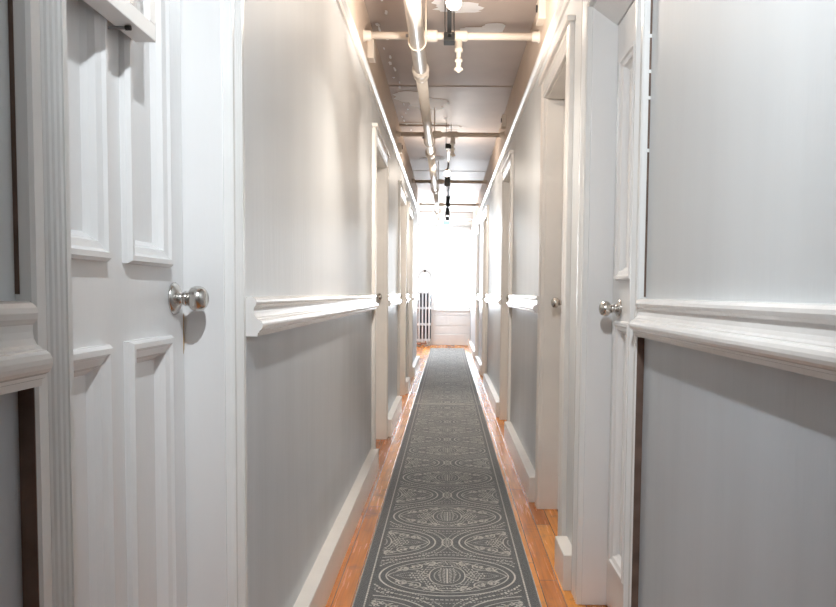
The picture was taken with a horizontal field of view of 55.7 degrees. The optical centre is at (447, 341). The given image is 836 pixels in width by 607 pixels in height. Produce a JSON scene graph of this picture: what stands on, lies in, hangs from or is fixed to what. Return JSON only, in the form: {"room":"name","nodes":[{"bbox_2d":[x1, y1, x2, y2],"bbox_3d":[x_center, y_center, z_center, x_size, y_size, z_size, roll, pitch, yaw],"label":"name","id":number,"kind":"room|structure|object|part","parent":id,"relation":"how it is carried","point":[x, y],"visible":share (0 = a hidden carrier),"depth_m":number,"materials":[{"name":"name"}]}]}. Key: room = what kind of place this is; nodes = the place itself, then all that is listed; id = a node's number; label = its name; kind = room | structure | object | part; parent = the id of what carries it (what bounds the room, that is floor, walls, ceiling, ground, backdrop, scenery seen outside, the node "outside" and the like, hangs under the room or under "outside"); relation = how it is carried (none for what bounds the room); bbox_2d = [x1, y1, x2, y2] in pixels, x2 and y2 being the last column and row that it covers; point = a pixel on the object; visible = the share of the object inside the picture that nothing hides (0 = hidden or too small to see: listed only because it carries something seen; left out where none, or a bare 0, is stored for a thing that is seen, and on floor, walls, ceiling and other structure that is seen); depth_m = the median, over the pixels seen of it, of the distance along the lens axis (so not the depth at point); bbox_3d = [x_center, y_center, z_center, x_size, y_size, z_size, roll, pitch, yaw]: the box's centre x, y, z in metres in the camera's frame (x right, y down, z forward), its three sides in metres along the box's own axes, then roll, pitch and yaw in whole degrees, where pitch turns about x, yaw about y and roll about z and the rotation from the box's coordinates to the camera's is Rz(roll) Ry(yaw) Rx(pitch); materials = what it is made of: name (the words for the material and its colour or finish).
{"room":"hallway","nodes":[
{"label":"hallway","id":0,"kind":"room"},
{"bbox_2d":[0,0,417,606],"bbox_3d":[-0.540,-0.514,4.552,0.200,2.560,13.950,1,4,0],"label":"wall","id":1,"kind":"structure","parent":0,"point":[310,109],"depth_m":2.38,"materials":[{"name":"grey paint"}]},
{"bbox_2d":[0,301,52,394],"bbox_3d":[-0.426,0.100,-0.790,0.040,0.087,3.210,1,4,0],"label":"chair rail","id":2,"kind":"object","parent":1,"relation":"attached to","point":[24,364],"visible":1,"depth_m":0.77,"materials":[{"name":"white paint"}]},
{"bbox_2d":[8,0,247,606],"bbox_3d":[-0.495,-0.071,1.241,0.165,2.082,0.879,1,4,0],"label":"door","id":3,"kind":"structure","parent":1,"relation":"in","point":[128,156],"depth_m":1.29,"materials":[{"name":"white paint"}]},
{"bbox_3d":[-0.516,-0.483,1.075,0.026,0.739,0.199,0,3,0],"label":"panel moulding","id":4,"kind":"part","parent":3,"relation":"part of","materials":[{"name":"white paint"}]},
{"bbox_3d":[-0.523,0.403,1.129,0.026,0.785,0.199,0,3,0],"label":"panel moulding","id":5,"kind":"part","parent":3,"relation":"part of","materials":[{"name":"white paint"}]},
{"bbox_2d":[83,0,155,41],"bbox_3d":[-0.491,-0.644,1.122,0.049,0.360,0.278,1,4,0],"label":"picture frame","id":6,"kind":"object","parent":3,"relation":"attached to","point":[136,19],"visible":0.94,"depth_m":1.19,"materials":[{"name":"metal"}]},
{"bbox_2d":[128,0,143,14],"bbox_3d":[-0.484,-0.648,1.122,0.016,0.304,0.230,0,3,0],"label":"picture","id":7,"kind":"object","parent":6,"relation":"attached to","point":[135,7],"depth_m":1.20,"materials":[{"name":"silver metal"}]},
{"bbox_3d":[-0.516,-0.500,1.345,0.026,0.739,0.199,0,3,0],"label":"panel moulding","id":8,"kind":"part","parent":3,"relation":"part of","materials":[{"name":"white paint"}]},
{"bbox_3d":[-0.523,0.386,1.399,0.026,0.785,0.199,0,3,0],"label":"panel moulding","id":9,"kind":"part","parent":3,"relation":"part of","materials":[{"name":"white paint"}]},
{"bbox_3d":[-0.477,-0.082,1.510,0.036,0.049,0.049,0,3,0],"label":"knob","id":10,"kind":"part","parent":3,"relation":"part of","materials":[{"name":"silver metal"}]},
{"bbox_2d":[246,294,377,335],"bbox_3d":[-0.424,-0.143,3.182,0.040,0.087,2.900,1,4,0],"label":"chair rail","id":11,"kind":"object","parent":1,"relation":"attached to","point":[265,315],"visible":0.97,"depth_m":2.18,"materials":[{"name":"white paint"}]},
{"bbox_2d":[293,449,378,606],"bbox_3d":[-0.429,0.788,3.219,0.046,0.127,2.930,1,4,0],"label":"baseboard","id":12,"kind":"structure","parent":1,"relation":"attached to","point":[316,591],"depth_m":3.01,"materials":[{"name":"beige paint"}]},
{"bbox_2d":[368,39,375,62],"bbox_3d":[-0.415,-1.591,4.331,0.037,0.100,0.100,1,4,0],"label":"junction box","id":13,"kind":"object","parent":1,"relation":"attached to","point":[371,44],"visible":0.89,"depth_m":4.28,"materials":[{"name":"paint"}]},
{"bbox_2d":[336,0,418,213],"bbox_3d":[-0.417,-1.442,4.496,0.030,0.052,13.950,1,4,0],"label":"rail","id":14,"kind":"object","parent":1,"relation":"attached to","point":[343,6],"visible":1,"depth_m":4.25,"materials":[{"name":"beige paint"}]},
{"bbox_2d":[371,123,390,448],"bbox_3d":[-0.493,-0.285,5.168,0.165,2.030,1.072,1,4,0],"label":"door","id":15,"kind":"structure","parent":1,"relation":"in","point":[381,155],"depth_m":5.56,"materials":[{"name":"beige paint"}]},
{"bbox_3d":[-0.475,-0.312,5.532,0.036,0.049,0.049,0,3,0],"label":"knob","id":16,"kind":"part","parent":15,"relation":"part of","materials":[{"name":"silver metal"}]},
{"bbox_2d":[388,396,401,436],"bbox_3d":[-0.427,0.592,6.418,0.046,0.127,1.320,1,4,0],"label":"baseboard","id":17,"kind":"structure","parent":1,"relation":"attached to","point":[394,413],"depth_m":6.20,"materials":[{"name":"beige paint"}]},
{"bbox_2d":[388,294,401,305],"bbox_3d":[-0.422,-0.337,6.362,0.040,0.087,1.320,1,4,0],"label":"chair rail","id":18,"kind":"object","parent":1,"relation":"attached to","point":[393,299],"visible":0.96,"depth_m":6.17,"materials":[{"name":"white paint"}]},
{"bbox_2d":[398,143,402,153],"bbox_3d":[-0.411,-1.689,6.910,0.043,0.080,0.080,1,4,0],"label":"junction box","id":19,"kind":"object","parent":1,"relation":"attached to","point":[400,146],"visible":0.91,"depth_m":6.87,"materials":[{"name":"paint"}]},
{"bbox_2d":[397,180,407,395],"bbox_3d":[-0.492,-0.439,7.594,0.165,2.040,1.112,1,4,0],"label":"door","id":20,"kind":"structure","parent":1,"relation":"in","point":[402,194],"depth_m":8.01,"materials":[{"name":"beige paint"}]},
{"bbox_2d":[406,377,409,393],"bbox_3d":[-0.426,0.469,8.440,0.046,0.127,0.450,1,4,0],"label":"baseboard","id":21,"kind":"structure","parent":1,"relation":"attached to","point":[407,378],"depth_m":8.26,"materials":[{"name":"beige paint"}]},
{"bbox_2d":[406,201,413,378],"bbox_3d":[-0.491,-0.535,9.176,0.165,2.040,1.082,1,4,0],"label":"door","id":22,"kind":"structure","parent":1,"relation":"in","point":[410,210],"depth_m":9.57,"materials":[{"name":"beige paint"}]},
{"bbox_2d":[412,356,419,377],"bbox_3d":[-0.425,0.331,10.690,0.046,0.127,1.800,1,4,0],"label":"baseboard","id":23,"kind":"structure","parent":1,"relation":"attached to","point":[416,363],"depth_m":10.38,"materials":[{"name":"beige paint"}]},
{"bbox_2d":[413,294,419,300],"bbox_3d":[-0.420,-0.598,10.629,0.040,0.087,1.790,1,4,0],"label":"chair rail","id":24,"kind":"object","parent":1,"relation":"attached to","point":[415,296],"visible":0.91,"depth_m":10.42,"materials":[{"name":"white paint"}]},
{"bbox_2d":[412,179,486,184],"bbox_3d":[0.027,-1.940,9.600,0.910,0.064,0.064,1,4,0],"label":"pipe","id":25,"kind":"object","parent":1,"relation":"attached to","point":[441,181],"visible":0.92,"depth_m":9.58,"materials":[{"name":"beige metal"}]},
{"bbox_2d":[396,130,504,156],"bbox_3d":[0.025,-1.658,6.641,0.910,0.220,0.064,1,4,0],"label":"pipe","id":26,"kind":"object","parent":1,"relation":"attached to","point":[450,134],"visible":0.99,"depth_m":6.62,"materials":[{"name":"beige metal"}]},
{"bbox_2d":[363,29,539,72],"bbox_3d":[0.023,-1.499,4.086,0.910,0.220,0.064,1,4,0],"label":"pipe","id":27,"kind":"object","parent":1,"relation":"attached to","point":[460,36],"visible":0.94,"depth_m":4.07,"materials":[{"name":"beige metal"}]},
{"bbox_2d":[417,225,470,344],"bbox_3d":[-0.607,-1.215,16.006,2.565,2.560,0.200,1,4,0],"label":"wall","id":28,"kind":"structure","parent":0,"point":[423,231],"depth_m":15.88,"materials":[{"name":"white paint"}]},
{"bbox_2d":[431,315,469,344],"bbox_3d":[0.067,-0.224,15.951,0.793,0.600,0.030,1,4,0],"label":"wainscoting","id":29,"kind":"structure","parent":28,"relation":"attached to","point":[436,339],"depth_m":15.95,"materials":[{"name":"white paint"}]},
{"bbox_2d":[364,0,536,212],"bbox_3d":[-0.601,-1.948,6.769,2.565,0.068,18.550,1,4,0],"label":"ceiling","id":30,"kind":"structure","parent":0,"point":[474,99],"depth_m":5.65,"materials":[{"name":"paint"}]},
{"bbox_2d":[403,0,442,231],"bbox_3d":[-0.143,-1.754,6.560,0.118,0.323,18.090,1,4,0],"label":"pipe","id":31,"kind":"object","parent":30,"relation":"hanging from","point":[413,8],"visible":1,"depth_m":4.37,"materials":[{"name":"beige metal"}]},
{"bbox_2d":[417,219,471,224],"bbox_3d":[-0.697,-2.396,15.653,2.365,0.160,0.100,1,4,0],"label":"beam","id":32,"kind":"structure","parent":30,"relation":"attached to","point":[419,221],"depth_m":15.60,"materials":[{"name":"white paint"}]},
{"bbox_2d":[417,212,472,219],"bbox_3d":[-0.697,-2.369,14.883,2.365,0.120,0.100,1,4,0],"label":"beam","id":33,"kind":"structure","parent":30,"relation":"attached to","point":[421,215],"depth_m":14.84,"materials":[{"name":"white paint"}]},
{"bbox_2d":[445,205,449,219],"bbox_3d":[0.008,-2.072,12.296,0.073,0.386,1.680,1,4,0],"label":"track light","id":34,"kind":"object","parent":30,"relation":"hanging from","point":[447,212],"visible":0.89,"depth_m":11.64,"materials":[{"name":"black metal"}]},
{"bbox_2d":[444,123,451,204],"bbox_3d":[0.007,-1.856,8.753,0.070,0.384,3.780,1,4,0],"label":"track light","id":35,"kind":"object","parent":30,"relation":"hanging from","point":[447,173],"visible":0.94,"depth_m":7.75,"materials":[{"name":"black metal"}]},
{"bbox_3d":[0.014,-1.820,8.755,0.020,0.020,3.700,0,3,0],"label":"track rail","id":36,"kind":"part","parent":35,"relation":"part of","materials":[{"name":"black metal"}]},
{"bbox_2d":[444,0,461,44],"bbox_3d":[0.021,-1.480,2.519,0.077,0.373,2.990,1,4,0],"label":"track light","id":37,"kind":"object","parent":30,"relation":"hanging from","point":[452,5],"visible":1,"depth_m":3.78,"materials":[{"name":"black metal"}]},
{"bbox_3d":[0.011,-1.439,2.522,0.020,0.020,2.910,0,3,0],"label":"track rail","id":38,"kind":"part","parent":37,"relation":"part of","materials":[{"name":"black metal"}]},
{"bbox_3d":[0.025,-1.370,3.188,0.032,0.032,0.026,0,3,0],"label":"bulb","id":39,"kind":"part","parent":37,"relation":"part of","materials":[{"name":"white glass"}]},
{"bbox_2d":[325,345,607,606],"bbox_3d":[-0.623,0.654,6.828,2.565,0.050,18.350,1,4,0],"label":"floor","id":40,"kind":"structure","parent":0,"point":[538,528],"depth_m":3.72,"materials":[{"name":"brown wood"}]},
{"bbox_2d":[417,291,430,345],"bbox_3d":[-0.464,-0.448,15.525,0.296,1.090,0.244,1,4,0],"label":"radiator","id":41,"kind":"object","parent":40,"relation":"on","point":[424,302],"visible":0.99,"depth_m":15.50,"materials":[{"name":"white metal"}]},
{"bbox_2d":[352,403,541,606],"bbox_3d":[0.001,0.771,4.513,0.633,0.008,5.915,1,4,0],"label":"runner rug","id":42,"kind":"object","parent":40,"relation":"on","point":[447,534],"visible":1,"depth_m":3.53,"materials":[{"name":"grey carpet"}]},
{"bbox_2d":[414,348,480,403],"bbox_3d":[0.005,0.361,11.218,0.633,0.008,7.510,1,4,0],"label":"runner rug","id":43,"kind":"object","parent":40,"relation":"on","point":[447,377],"visible":1,"depth_m":9.45,"materials":[{"name":"grey carpet"}]},
{"bbox_2d":[470,0,835,606],"bbox_3d":[0.571,-0.638,6.748,0.200,2.560,18.350,1,4,0],"label":"wall","id":44,"kind":"structure","parent":0,"point":[738,471],"depth_m":1.34,"materials":[{"name":"grey paint"}]},
{"bbox_2d":[419,202,478,206],"bbox_3d":[0.028,-2.092,12.095,0.910,0.064,0.064,1,4,0],"label":"pipe","id":45,"kind":"object","parent":44,"relation":"attached to","point":[420,204],"visible":0.91,"depth_m":12.08,"materials":[{"name":"beige metal"}]},
{"bbox_2d":[468,339,474,358],"bbox_3d":[0.441,0.118,14.299,0.046,0.127,3.370,1,4,0],"label":"baseboard","id":46,"kind":"structure","parent":44,"relation":"attached to","point":[470,345],"depth_m":13.53,"materials":[{"name":"beige paint"}]},
{"bbox_2d":[475,224,479,355],"bbox_3d":[0.522,-0.715,12.085,0.165,2.060,0.912,1,4,0],"label":"door","id":47,"kind":"structure","parent":44,"relation":"in","point":[477,229],"depth_m":12.38,"materials":[{"name":"beige paint"}]},
{"bbox_2d":[475,356,481,374],"bbox_3d":[0.439,0.325,10.905,0.046,0.127,1.510,1,4,0],"label":"baseboard","id":48,"kind":"structure","parent":44,"relation":"attached to","point":[478,363],"depth_m":10.56,"materials":[{"name":"beige paint"}]},
{"bbox_2d":[476,294,481,300],"bbox_3d":[0.451,-0.607,10.848,0.040,0.087,1.510,1,4,0],"label":"chair rail","id":49,"kind":"object","parent":44,"relation":"attached to","point":[479,297],"visible":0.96,"depth_m":10.68,"materials":[{"name":"white paint"}]},
{"bbox_2d":[482,205,488,375],"bbox_3d":[0.520,-0.561,9.579,0.165,2.060,0.992,1,4,0],"label":"door","id":50,"kind":"structure","parent":44,"relation":"in","point":[485,213],"depth_m":9.93,"materials":[{"name":"beige paint"}]},
{"bbox_2d":[483,374,498,416],"bbox_3d":[0.438,0.509,7.906,0.046,0.127,2.400,1,4,0],"label":"baseboard","id":51,"kind":"structure","parent":44,"relation":"attached to","point":[492,395],"depth_m":7.53,"materials":[{"name":"beige paint"}]},
{"bbox_2d":[485,294,500,304],"bbox_3d":[0.449,-0.423,7.848,0.040,0.087,2.400,1,4,0],"label":"chair rail","id":52,"kind":"object","parent":44,"relation":"attached to","point":[491,298],"visible":0.97,"depth_m":7.44,"materials":[{"name":"white paint"}]},
{"bbox_2d":[501,114,505,128],"bbox_3d":[0.461,-1.793,6.452,0.043,0.100,0.100,1,4,0],"label":"junction box","id":53,"kind":"object","parent":44,"relation":"attached to","point":[503,118],"visible":0.99,"depth_m":6.40,"materials":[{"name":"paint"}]},
{"bbox_2d":[499,150,513,420],"bbox_3d":[0.519,-0.357,6.160,0.165,2.070,0.942,1,4,0],"label":"door","id":54,"kind":"structure","parent":44,"relation":"in","point":[507,171],"depth_m":6.49,"materials":[{"name":"beige paint"}]},
{"bbox_2d":[504,421,534,501],"bbox_3d":[0.436,0.696,4.851,0.046,0.127,1.740,1,4,0],"label":"baseboard","id":55,"kind":"structure","parent":44,"relation":"attached to","point":[525,470],"depth_m":4.51,"materials":[{"name":"beige paint"}]},
{"bbox_2d":[507,295,537,312],"bbox_3d":[0.447,-0.237,4.794,0.040,0.087,1.740,1,4,0],"label":"chair rail","id":56,"kind":"object","parent":44,"relation":"attached to","point":[529,303],"visible":0.96,"depth_m":4.47,"materials":[{"name":"white paint"}]},
{"bbox_2d":[536,0,545,25],"bbox_3d":[0.460,-1.626,3.888,0.043,0.110,0.110,1,4,0],"label":"junction box","id":57,"kind":"object","parent":44,"relation":"attached to","point":[541,4],"visible":1,"depth_m":3.84,"materials":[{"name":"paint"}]},
{"bbox_2d":[535,15,575,535],"bbox_3d":[0.517,-0.197,3.444,0.165,2.082,0.924,1,4,0],"label":"door","id":58,"kind":"structure","parent":44,"relation":"in","point":[556,81],"depth_m":3.76,"materials":[{"name":"beige paint"}]},
{"bbox_3d":[0.501,-0.179,3.656,0.036,0.049,0.049,0,3,0],"label":"knob","id":59,"kind":"part","parent":58,"relation":"part of","materials":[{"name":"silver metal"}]},
{"bbox_3d":[0.540,0.260,3.614,0.026,0.785,0.222,0,3,0],"label":"panel moulding","id":60,"kind":"part","parent":58,"relation":"part of","materials":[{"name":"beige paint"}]},
{"bbox_3d":[0.547,-0.626,3.560,0.026,0.739,0.222,0,3,0],"label":"panel moulding","id":61,"kind":"part","parent":58,"relation":"part of","materials":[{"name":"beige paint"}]},
{"bbox_2d":[554,536,571,589],"bbox_3d":[0.435,0.814,2.912,0.046,0.127,0.225,1,4,0],"label":"baseboard","id":62,"kind":"structure","parent":44,"relation":"attached to","point":[563,547],"depth_m":2.85,"materials":[{"name":"beige paint"}]},
{"bbox_2d":[571,0,652,606],"bbox_3d":[0.517,-0.128,2.292,0.165,2.085,0.902,1,4,0],"label":"door","id":63,"kind":"structure","parent":44,"relation":"in","point":[616,35],"depth_m":2.56,"materials":[{"name":"white paint"}]},
{"bbox_3d":[0.501,-0.103,2.498,0.036,0.049,0.049,0,3,0],"label":"knob","id":64,"kind":"part","parent":63,"relation":"part of","materials":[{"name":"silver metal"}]},
{"bbox_3d":[0.539,0.332,2.441,0.026,0.785,0.202,0,3,0],"label":"panel moulding","id":65,"kind":"part","parent":63,"relation":"part of","materials":[{"name":"white paint"}]},
{"bbox_3d":[0.547,-0.530,2.389,0.026,0.689,0.202,0,3,0],"label":"panel moulding","id":66,"kind":"part","parent":63,"relation":"part of","materials":[{"name":"white paint"}]},
{"bbox_2d":[629,299,835,381],"bbox_3d":[0.445,0.073,-0.274,0.040,0.087,4.245,1,4,0],"label":"chair rail","id":67,"kind":"object","parent":44,"relation":"attached to","point":[800,338],"visible":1,"depth_m":1.13,"materials":[{"name":"white paint"}]}
]}

